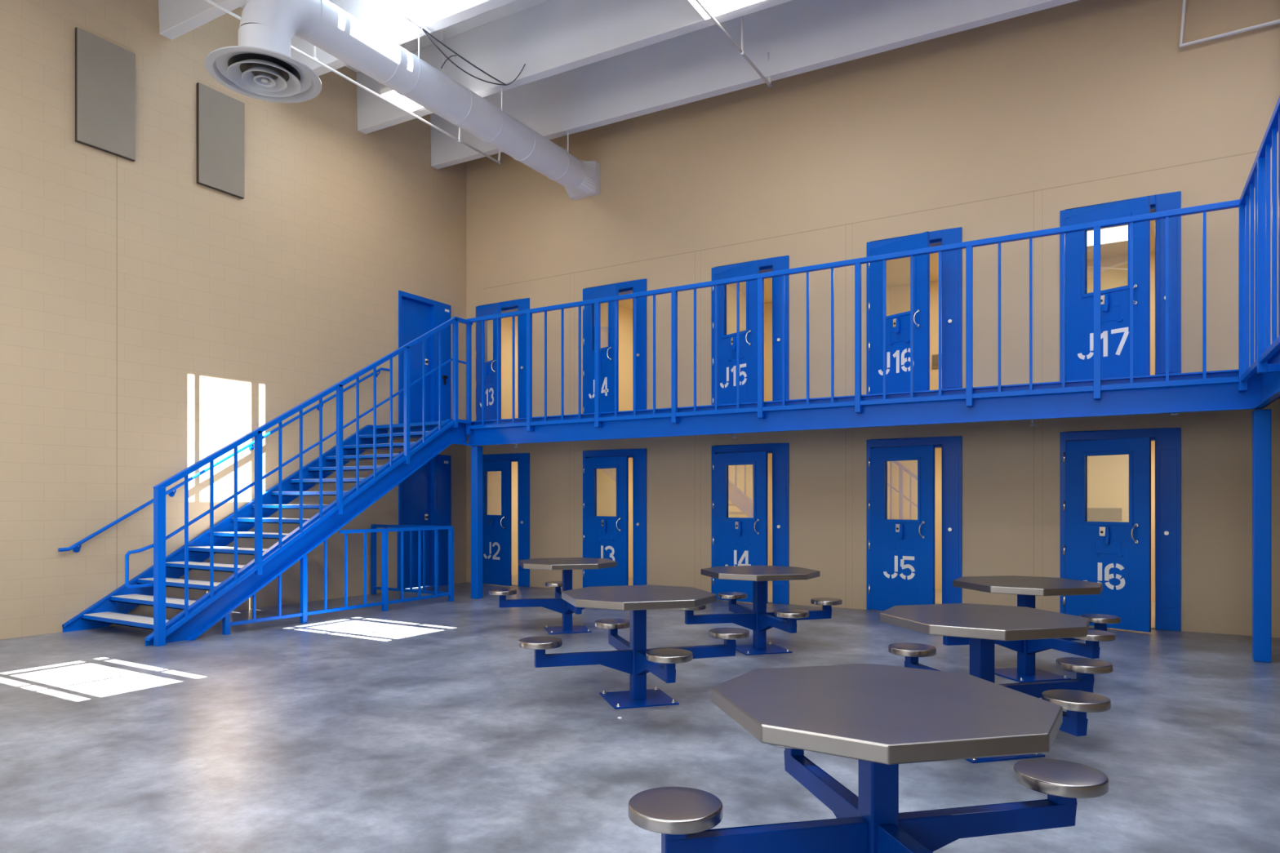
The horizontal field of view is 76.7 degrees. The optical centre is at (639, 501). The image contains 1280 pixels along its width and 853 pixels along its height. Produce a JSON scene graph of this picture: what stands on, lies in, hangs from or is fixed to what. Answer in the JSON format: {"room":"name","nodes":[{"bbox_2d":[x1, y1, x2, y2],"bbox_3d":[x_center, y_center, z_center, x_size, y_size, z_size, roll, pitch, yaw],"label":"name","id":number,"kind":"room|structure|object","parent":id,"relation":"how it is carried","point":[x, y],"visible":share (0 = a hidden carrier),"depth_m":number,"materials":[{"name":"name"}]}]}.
{"room":"prison interior","nodes":[
{"label":"prison interior","id":0,"kind":"room"},
{"bbox_2d":[0,0,466,639],"bbox_3d":[-7.496,-2.656,7.006,0.200,8.150,17.000,0,0,31],"label":"wall","id":1,"kind":"structure","parent":0,"point":[153,318],"depth_m":9.89,"materials":[{"name":"beige paint"}]},
{"bbox_2d":[75,26,135,161],"bbox_3d":[-6.054,-4.602,9.176,0.049,1.250,0.615,0,0,31],"label":"acoustic panel","id":2,"kind":"object","parent":1,"relation":"attached to","point":[105,71],"visible":1,"depth_m":9.14,"materials":[{"name":"grey fabric"}]},
{"bbox_2d":[196,82,244,199],"bbox_3d":[-5.355,-4.602,10.349,0.049,1.250,0.615,0,0,31],"label":"acoustic panel","id":3,"kind":"object","parent":1,"relation":"attached to","point":[220,117],"visible":1,"depth_m":10.31,"materials":[{"name":"grey fabric"}]},
{"bbox_2d":[57,367,389,552],"bbox_3d":[-5.114,-0.761,10.697,0.110,2.641,4.582,0,0,31],"label":"wall handrail","id":4,"kind":"object","parent":1,"relation":"attached to","point":[75,548],"visible":0.78,"depth_m":9.99,"materials":[{"name":"blue metal"}]},
{"bbox_2d":[398,290,450,423],"bbox_3d":[-3.619,-2.278,13.450,0.260,2.204,1.160,0,0,31],"label":"door","id":5,"kind":"structure","parent":1,"relation":"in","point":[418,315],"depth_m":13.44,"materials":[{"name":"blue metal"}]},
{"bbox_2d":[398,452,450,588],"bbox_3d":[-3.633,0.309,13.459,0.228,2.219,1.160,0,0,31],"label":"door","id":6,"kind":"structure","parent":1,"relation":"in","point":[424,495],"depth_m":13.56,"materials":[{"name":"blue metal"}]},
{"bbox_2d":[240,0,548,72],"bbox_3d":[-1.827,-6.434,3.627,13.400,0.381,17.400,0,0,31],"label":"ceiling","id":7,"kind":"structure","parent":0,"point":[517,6],"depth_m":10.88,"materials":[{"name":"grey paint"}]},
{"bbox_2d":[158,0,248,39],"bbox_3d":[-0.147,-5.929,6.444,13.000,1.104,0.200,0,0,31],"label":"ceiling beam","id":8,"kind":"structure","parent":7,"relation":"attached to","point":[177,18],"depth_m":9.45,"materials":[{"name":"grey paint"}]},
{"bbox_2d":[204,0,501,164],"bbox_3d":[-4.085,-5.880,9.604,0.046,1.122,7.355,0,0,31],"label":"pipe","id":9,"kind":"object","parent":7,"relation":"hanging from","point":[313,58],"visible":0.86,"depth_m":10.54,"materials":[{"name":"white metal"}]},
{"bbox_2d":[378,0,422,28],"bbox_3d":[-3.275,-5.531,8.227,0.020,0.020,2.820,0,0,31],"label":"conduit","id":10,"kind":"object","parent":7,"relation":"hanging from","point":[381,1],"visible":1,"depth_m":9.16,"materials":[{"name":"white metal"}]},
{"bbox_2d":[290,0,515,75],"bbox_3d":[0.590,-5.929,7.681,13.000,1.104,0.200,0,0,31],"label":"skylight","id":11,"kind":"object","parent":7,"relation":"attached to","point":[433,15],"depth_m":9.66,"materials":[{"name":"grey paint"}]},
{"bbox_2d":[422,27,525,85],"bbox_3d":[-2.173,-5.539,10.144,0.446,0.332,1.511,0,0,44],"label":"cable bundle","id":12,"kind":"object","parent":11,"relation":"hanging from","point":[423,29],"visible":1,"depth_m":10.06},
{"bbox_2d":[380,28,443,111],"bbox_3d":[-2.949,-6.000,11.002,1.040,0.913,0.560,0,0,31],"label":"ceiling light","id":13,"kind":"object","parent":7,"relation":"hanging from","point":[387,92],"visible":0.28,"depth_m":11.14,"materials":[{"name":"white paint"}]},
{"bbox_2d":[356,0,791,133],"bbox_3d":[1.353,-5.929,8.961,13.000,1.104,0.200,0,0,31],"label":"ceiling beam","id":14,"kind":"structure","parent":7,"relation":"attached to","point":[551,37],"depth_m":10.39,"materials":[{"name":"grey paint"}]},
{"bbox_2d":[238,0,599,199],"bbox_3d":[-2.360,-4.951,10.410,0.503,1.260,5.889,0,0,31],"label":"air duct","id":15,"kind":"object","parent":14,"relation":"hanging from","point":[269,24],"visible":0.99,"depth_m":9.49,"materials":[{"name":"white metal"}]},
{"bbox_2d":[204,45,321,102],"bbox_3d":[-3.752,-4.296,8.092,1.060,0.190,1.060,0,0,31],"label":"diffuser","id":16,"kind":"object","parent":15,"relation":"attached to","point":[256,73],"visible":1,"depth_m":8.07,"materials":[{"name":"grey paint"}]},
{"bbox_2d":[688,0,762,19],"bbox_3d":[1.105,-5.923,8.643,1.200,0.900,0.580,0,0,31],"label":"ceiling light","id":17,"kind":"object","parent":7,"relation":"hanging from","point":[716,7],"visible":1,"depth_m":8.92,"materials":[{"name":"white paint"}]},
{"bbox_2d":[695,0,772,88],"bbox_3d":[-0.149,-5.873,7.417,0.046,0.987,7.230,0,0,31],"label":"pipe","id":18,"kind":"object","parent":7,"relation":"hanging from","point":[741,51],"visible":0.95,"depth_m":9.72,"materials":[{"name":"white metal"}]},
{"bbox_2d":[430,0,1078,168],"bbox_3d":[2.129,-5.929,10.262,13.000,1.104,0.200,0,0,31],"label":"ceiling beam","id":19,"kind":"structure","parent":7,"relation":"attached to","point":[799,36],"depth_m":10.76,"materials":[{"name":"grey paint"}]},
{"bbox_2d":[0,575,1279,852],"bbox_3d":[-1.110,1.542,4.829,13.600,0.254,20.400,0,0,31],"label":"floor","id":20,"kind":"structure","parent":0,"point":[424,726],"depth_m":4.81,"materials":[{"name":"concrete"}]},
{"bbox_2d":[62,418,471,646],"bbox_3d":[-4.382,0.121,10.337,1.732,2.595,4.570,0,0,31],"label":"staircase","id":21,"kind":"structure","parent":20,"relation":"on","point":[113,608],"depth_m":9.78,"materials":[{"name":"blue metal"}]},
{"bbox_2d":[124,316,472,646],"bbox_3d":[-3.691,-0.607,9.782,0.127,4.052,4.736,0,0,31],"label":"stair railing","id":22,"kind":"object","parent":21,"relation":"attached to","point":[160,633],"visible":1,"depth_m":9.11,"materials":[{"name":"blue metal"}]},
{"bbox_2d":[222,524,453,635],"bbox_3d":[-4.253,0.881,10.521,1.670,1.075,3.435,0,0,31],"label":"railing","id":23,"kind":"object","parent":20,"relation":"on","point":[304,613],"visible":1,"depth_m":10.52,"materials":[{"name":"blue metal"}]},
{"bbox_2d":[471,445,482,599],"bbox_3d":[-2.402,0.300,11.909,0.125,2.238,0.125,0,0,31],"label":"support column","id":24,"kind":"structure","parent":20,"relation":"on","point":[476,451],"depth_m":11.86,"materials":[{"name":"blue metal"}]},
{"bbox_2d":[376,348,1279,446],"bbox_3d":[-1.828,-0.999,3.625,12.996,0.355,16.956,0,0,31],"label":"walkway","id":25,"kind":"object","parent":24,"relation":"on","point":[1263,388],"visible":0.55,"depth_m":8.62,"materials":[{"name":"blue metal"}]},
{"bbox_2d":[466,199,1247,435],"bbox_3d":[1.424,-1.823,9.486,9.155,1.685,0.114,0,0,31],"label":"guard railing","id":26,"kind":"object","parent":25,"relation":"attached to","point":[1095,226],"visible":0.93,"depth_m":8.72,"materials":[{"name":"blue metal"}]},
{"bbox_2d":[1239,95,1279,382],"bbox_3d":[3.305,-1.823,3.658,0.164,1.685,7.990,0,0,31],"label":"guard railing","id":27,"kind":"object","parent":25,"relation":"attached to","point":[1259,177],"visible":1,"depth_m":6.13,"materials":[{"name":"blue metal"}]},
{"bbox_2d":[488,557,622,634],"bbox_3d":[-0.804,1.036,8.955,1.297,0.766,1.297,0,0,31],"label":"table","id":28,"kind":"object","parent":20,"relation":"on","point":[566,565],"visible":0.76,"depth_m":8.84,"materials":[{"name":"silver metal"}]},
{"bbox_2d":[518,585,749,709],"bbox_3d":[-0.014,1.036,5.818,1.297,0.766,1.297,0,0,29],"label":"table","id":29,"kind":"object","parent":20,"relation":"on","point":[633,657],"visible":1,"depth_m":5.72,"materials":[{"name":"silver metal"}]},
{"bbox_2d":[675,565,842,655],"bbox_3d":[1.148,1.036,7.768,1.297,0.766,1.297,0,0,30],"label":"table","id":30,"kind":"object","parent":20,"relation":"on","point":[757,620],"visible":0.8,"depth_m":7.67,"materials":[{"name":"silver metal"}]},
{"bbox_2d":[628,663,1108,852],"bbox_3d":[0.802,1.036,2.724,1.297,0.766,1.297,0,0,33],"label":"table","id":31,"kind":"object","parent":20,"relation":"on","point":[883,717],"visible":1,"depth_m":2.65,"materials":[{"name":"silver metal"}]},
{"bbox_2d":[880,603,1112,763],"bbox_3d":[1.973,1.036,4.668,1.297,0.766,1.297,0,0,31],"label":"table","id":32,"kind":"object","parent":20,"relation":"on","point":[982,624],"visible":0.69,"depth_m":4.54,"materials":[{"name":"silver metal"}]},
{"bbox_2d":[942,575,1120,682],"bbox_3d":[3.162,1.036,6.625,1.297,0.766,1.297,0,0,33],"label":"table","id":33,"kind":"object","parent":20,"relation":"on","point":[1026,588],"visible":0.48,"depth_m":6.46,"materials":[{"name":"silver metal"}]},
{"bbox_2d":[1252,408,1271,662],"bbox_3d":[5.533,0.300,7.203,0.125,2.238,0.125,0,0,31],"label":"support column","id":34,"kind":"structure","parent":20,"relation":"on","point":[1261,419],"depth_m":7.15,"materials":[{"name":"blue metal"}]},
{"bbox_2d":[487,440,1155,600],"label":"windows","id":35,"kind":"structure","parent":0,"point":[1108,476],"depth_m":13.37,"materials":[{"name":"glass"}]},
{"bbox_2d":[1087,507,1121,520],"bbox_3d":[6.799,0.184,11.857,0.450,0.190,0.025,0,0,31],"label":"air vent","id":36,"kind":"object","parent":35,"relation":"in","point":[1093,513],"visible":0.96,"depth_m":11.85,"materials":[{"name":"beige metal"}]},
{"bbox_2d":[487,251,1155,419],"bbox_3d":[2.598,-2.376,12.806,11.600,2.400,2.900,0,0,31],"label":"wall","id":37,"kind":"structure","parent":0,"point":[1113,270],"depth_m":14.24,"materials":[{"name":"beige paint"}]},
{"bbox_2d":[932,354,942,368],"bbox_3d":[4.819,-2.266,13.037,0.220,0.230,0.025,0,0,31],"label":"air vent","id":38,"kind":"object","parent":37,"relation":"in","point":[935,357],"visible":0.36,"depth_m":13.06,"materials":[{"name":"beige metal"}]},
{"bbox_2d":[508,219,1155,316],"bbox_3d":[2.598,-3.626,12.806,11.600,0.100,2.900,0,0,31],"label":"ceiling","id":39,"kind":"structure","parent":0,"point":[898,270],"depth_m":12.34,"materials":[{"name":"beige paint"}]},
{"bbox_2d":[1087,223,1128,245],"bbox_3d":[6.195,-3.547,10.720,0.700,0.058,0.700,0,0,31],"label":"ceiling lamp","id":40,"kind":"object","parent":39,"relation":"attached to","point":[1117,233],"visible":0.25,"depth_m":10.65,"materials":[{"name":"white"}]},
{"bbox_2d":[466,0,1279,637],"bbox_3d":[1.757,-2.656,11.503,11.590,8.150,0.200,0,0,31],"label":"wall","id":41,"kind":"structure","parent":0,"point":[1006,126],"depth_m":10.26,"materials":[{"name":"beige paint"}]},
{"bbox_2d":[475,297,529,421],"bbox_3d":[-2.405,-2.293,13.740,1.180,2.243,0.627,0,0,31],"label":"door","id":42,"kind":"structure","parent":41,"relation":"in","point":[491,366],"depth_m":13.60,"materials":[{"name":"blue metal"}]},
{"bbox_2d":[482,453,529,586],"bbox_3d":[-2.365,0.301,13.807,1.180,2.243,0.470,0,0,31],"label":"door","id":43,"kind":"structure","parent":41,"relation":"in","point":[496,529],"depth_m":13.60,"materials":[{"name":"blue metal"}]},
{"bbox_2d":[582,448,646,587],"bbox_3d":[-0.411,0.301,12.656,1.180,2.243,0.447,0,0,31],"label":"door","id":44,"kind":"structure","parent":41,"relation":"in","point":[603,536],"depth_m":12.48,"materials":[{"name":"blue metal"}]},
{"bbox_2d":[582,278,646,413],"bbox_3d":[-0.453,-2.293,12.587,1.180,2.243,0.609,0,0,31],"label":"door","id":45,"kind":"structure","parent":41,"relation":"in","point":[607,353],"depth_m":12.42,"materials":[{"name":"blue metal"}]},
{"bbox_2d":[711,443,789,604],"bbox_3d":[1.541,0.301,11.479,1.180,2.243,0.469,0,0,31],"label":"door","id":46,"kind":"structure","parent":41,"relation":"in","point":[735,541],"depth_m":11.31,"materials":[{"name":"blue metal"}]},
{"bbox_2d":[711,255,789,404],"bbox_3d":[1.503,-2.293,11.415,1.180,2.243,0.618,0,0,31],"label":"door","id":47,"kind":"structure","parent":41,"relation":"in","point":[726,344],"depth_m":11.27,"materials":[{"name":"blue metal"}]},
{"bbox_2d":[866,435,962,611],"bbox_3d":[3.454,0.301,10.286,1.180,2.243,0.561,0,0,31],"label":"door","id":48,"kind":"structure","parent":41,"relation":"in","point":[900,553],"depth_m":10.15,"materials":[{"name":"blue metal"}]},
{"bbox_2d":[866,226,962,394],"bbox_3d":[3.431,-2.293,10.248,1.180,2.243,0.649,0,0,31],"label":"door","id":49,"kind":"structure","parent":41,"relation":"in","point":[898,325],"depth_m":10.13,"materials":[{"name":"blue metal"}]},
{"bbox_2d":[1059,427,1181,632],"bbox_3d":[5.385,0.301,9.107,1.180,2.243,0.608,0,0,31],"label":"door","id":50,"kind":"structure","parent":41,"relation":"in","point":[1117,556],"depth_m":8.96,"materials":[{"name":"blue metal"}]},
{"bbox_2d":[1059,191,1181,381],"bbox_3d":[5.380,-2.293,9.099,1.180,2.243,0.627,0,0,31],"label":"door","id":51,"kind":"structure","parent":41,"relation":"in","point":[1114,302],"depth_m":8.96,"materials":[{"name":"blue metal"}]},
{"bbox_3d":[3.843,-2.656,0.247,0.200,8.150,17.000,0,0,31],"label":"wall","id":52,"kind":"structure","parent":0,"visible":0},
{"bbox_2d":[1178,0,1279,48],"bbox_3d":[6.970,-5.583,8.174,2.545,1.257,0.060,0,0,31],"label":"pipe","id":53,"kind":"object","parent":52,"relation":"attached to","point":[1181,44],"visible":1,"depth_m":8.67,"materials":[{"name":"white metal"}]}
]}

